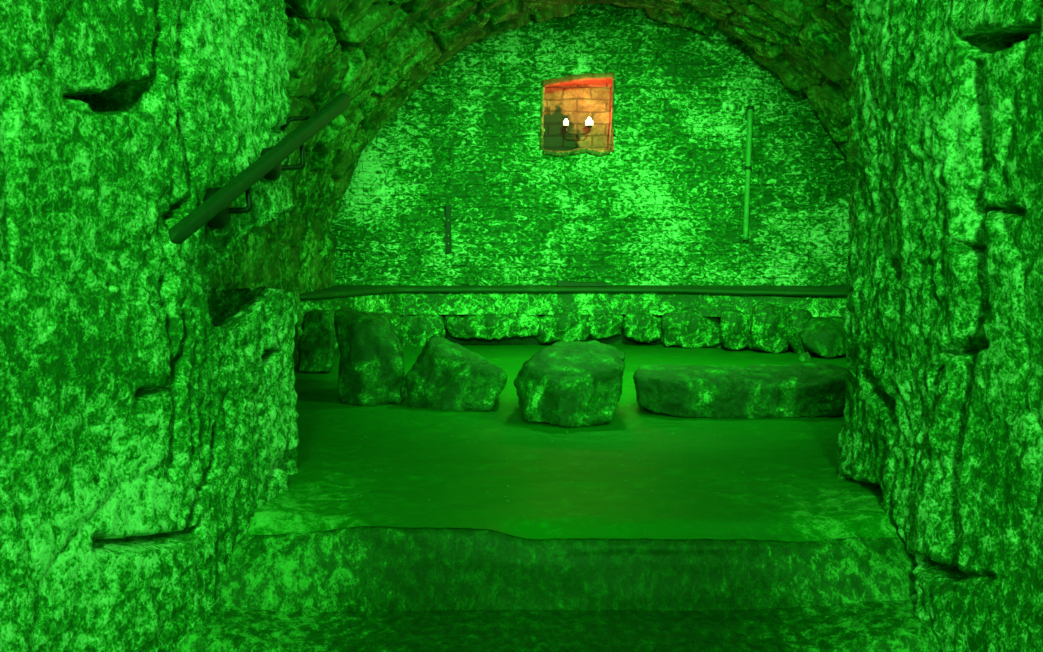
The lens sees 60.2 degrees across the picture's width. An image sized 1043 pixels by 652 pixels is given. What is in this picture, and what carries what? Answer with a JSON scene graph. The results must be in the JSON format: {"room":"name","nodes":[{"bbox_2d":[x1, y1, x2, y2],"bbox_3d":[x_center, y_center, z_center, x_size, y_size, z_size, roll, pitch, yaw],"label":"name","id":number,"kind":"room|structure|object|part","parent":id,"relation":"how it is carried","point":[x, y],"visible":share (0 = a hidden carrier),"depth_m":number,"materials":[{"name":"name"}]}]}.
{"room":"stone cellar","nodes":[
{"label":"stone cellar","id":0,"kind":"room"},
{"bbox_2d":[0,0,298,651],"bbox_3d":[-1.115,0.001,-1.320,0.971,4.650,8.372,0,5,0],"label":"wall","id":1,"kind":"structure","parent":0,"point":[148,409],"depth_m":1.87,"materials":[{"name":"stone"}]},
{"bbox_2d":[168,93,349,243],"bbox_3d":[-0.681,-0.465,2.412,0.098,0.484,1.172,1,6,7],"label":"handrail","id":2,"kind":"object","parent":1,"relation":"attached to","point":[215,210],"visible":0.98,"depth_m":2.23,"materials":[{"name":"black metal"}]},
{"bbox_2d":[208,0,852,365],"bbox_3d":[0.533,-0.789,4.503,3.895,2.714,3.676,0,5,0],"label":"ceiling","id":3,"kind":"structure","parent":0,"point":[377,53],"depth_m":5.21,"materials":[{"name":"stone"}]},
{"bbox_2d":[245,344,900,541],"bbox_3d":[0.544,0.302,4.401,4.088,0.073,4.296,0,5,0],"label":"floor","id":4,"kind":"structure","parent":0,"point":[799,453],"depth_m":2.82,"materials":[{"name":"stone"}]},
{"bbox_2d":[298,309,334,372],"bbox_3d":[-1.128,0.081,4.980,0.231,0.336,0.290,0,5,0],"label":"boulder","id":5,"kind":"object","parent":4,"relation":"on","point":[316,345],"visible":0.99,"depth_m":4.90,"materials":[{"name":"stone"}]},
{"bbox_2d":[334,307,404,405],"bbox_3d":[-0.701,0.133,4.152,0.320,0.429,0.526,-1,6,-9],"label":"boulder","id":6,"kind":"object","parent":4,"relation":"on","point":[371,371],"visible":0.98,"depth_m":3.94,"materials":[{"name":"stone"}]},
{"bbox_2d":[404,335,507,411],"bbox_3d":[-0.284,0.202,4.011,0.459,0.308,0.458,0,5,0],"label":"boulder","id":7,"kind":"object","parent":4,"relation":"on","point":[446,375],"visible":1,"depth_m":3.85,"materials":[{"name":"stone"}]},
{"bbox_2d":[310,431,794,503],"bbox_3d":[0.126,0.440,2.924,1.626,0.003,0.938,0,5,0],"label":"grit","id":8,"kind":"object","parent":4,"relation":"on","point":[551,431],"visible":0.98,"depth_m":2.69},
{"bbox_2d":[514,340,624,427],"bbox_3d":[0.203,0.229,3.694,0.471,0.292,0.508,0,5,0],"label":"boulder","id":9,"kind":"object","parent":4,"relation":"on","point":[574,384],"visible":1,"depth_m":3.53,"materials":[{"name":"stone"}]},
{"bbox_2d":[299,285,847,355],"bbox_3d":[0.471,-0.022,5.832,3.890,0.436,1.072,0,5,0],"label":"stone ledge","id":10,"kind":"object","parent":4,"relation":"on","point":[769,318],"visible":0.82,"depth_m":6.07,"materials":[{"name":"stone"}]},
{"bbox_2d":[557,280,607,285],"bbox_3d":[0.414,-0.292,6.160,0.340,0.035,0.128,0,5,0],"label":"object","id":11,"kind":"object","parent":10,"relation":"on","point":[559,282],"visible":1,"depth_m":6.10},
{"bbox_2d":[633,362,846,418],"bbox_3d":[0.985,0.275,3.862,1.033,0.196,0.496,0,5,0],"label":"stone slab","id":12,"kind":"object","parent":4,"relation":"on","point":[812,389],"visible":0.88,"depth_m":3.66,"materials":[{"name":"stone"}]},
{"bbox_2d":[798,352,811,360],"bbox_3d":[1.714,0.182,5.434,0.078,0.057,0.117,2,6,17],"label":"pebble","id":13,"kind":"object","parent":4,"relation":"on","point":[806,356],"visible":0.96,"depth_m":5.39,"materials":[{"name":"stone"}]},
{"bbox_2d":[800,316,847,358],"bbox_3d":[1.921,0.065,5.557,0.412,0.246,0.272,0,5,0],"label":"boulder","id":14,"kind":"object","parent":4,"relation":"on","point":[824,337],"visible":0.68,"depth_m":5.47,"materials":[{"name":"stone"}]},
{"bbox_2d":[331,3,850,285],"bbox_3d":[0.551,-0.988,6.261,3.952,2.574,0.057,0,5,0],"label":"wall","id":15,"kind":"structure","parent":0,"point":[667,207],"depth_m":6.25,"materials":[{"name":"stone"}]},
{"bbox_2d":[446,205,450,252],"bbox_3d":[-0.507,-0.674,6.253,0.036,0.330,0.018,0,5,0],"label":"strip","id":16,"kind":"object","parent":15,"relation":"attached to","point":[448,207],"visible":1,"depth_m":6.25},
{"bbox_2d":[539,72,614,156],"bbox_3d":[0.384,-1.466,6.298,0.523,0.571,0.261,0,5,0],"label":"niche","id":17,"kind":"object","parent":15,"relation":"attached to","point":[573,98],"depth_m":6.40,"materials":[{"name":"brick"}]},
{"bbox_2d":[563,119,568,124],"bbox_3d":[0.309,-1.414,6.249,0.038,0.053,0.038,0,5,0],"label":"candle","id":18,"kind":"object","parent":17,"relation":"on","point":[565,122],"visible":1,"depth_m":6.23,"materials":[{"name":"wax"}]},
{"bbox_3d":[0.391,-1.701,6.292,0.510,0.035,0.230,0,5,0],"label":"panel","id":19,"kind":"part","parent":17,"relation":"part of","materials":[{"name":"brick"}]},
{"bbox_3d":[0.390,-1.347,6.325,0.208,0.103,0.185,0,5,0],"label":"candle bracket","id":20,"kind":"part","parent":17,"relation":"part of","materials":[{"name":"gold metal"}]},
{"bbox_2d":[585,117,592,125],"bbox_3d":[0.471,-1.419,6.248,0.057,0.064,0.057,0,5,0],"label":"candle","id":21,"kind":"object","parent":17,"relation":"on","point":[588,121],"visible":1,"depth_m":6.23,"materials":[{"name":"wax"}]},
{"bbox_3d":[0.633,-1.469,6.314,0.014,0.534,0.230,0,5,0],"label":"panel","id":22,"kind":"part","parent":17,"relation":"part of","materials":[{"name":"brick"}]},
{"bbox_2d":[743,106,753,239],"bbox_3d":[1.565,-1.052,6.208,0.055,0.914,0.047,0,5,0],"label":"conduit","id":23,"kind":"object","parent":15,"relation":"attached to","point":[748,167],"visible":1,"depth_m":6.19,"materials":[{"name":"metal"}]},
{"bbox_2d":[837,0,1042,651],"bbox_3d":[1.737,0.000,-1.312,1.727,4.650,8.388,0,5,0],"label":"wall","id":24,"kind":"structure","parent":0,"point":[943,324],"depth_m":2.03,"materials":[{"name":"stone"}]},
{"bbox_3d":[0.000,1.489,-1.700,2.200,0.412,7.528,0,5,0],"label":"floor","id":25,"kind":"structure","parent":0,"visible":0},
{"bbox_2d":[179,600,940,651],"bbox_3d":[0.020,0.803,2.139,2.240,0.317,0.325,0,5,0],"label":"stone step","id":26,"kind":"structure","parent":25,"relation":"on","point":[891,625],"depth_m":2.10,"materials":[{"name":"stone"}]},
{"bbox_2d":[219,526,917,611],"bbox_3d":[0.020,0.636,2.209,2.240,0.255,0.198,0,5,0],"label":"stone step","id":27,"kind":"structure","parent":26,"relation":"on","point":[361,568],"depth_m":2.24,"materials":[{"name":"stone"}]}
]}

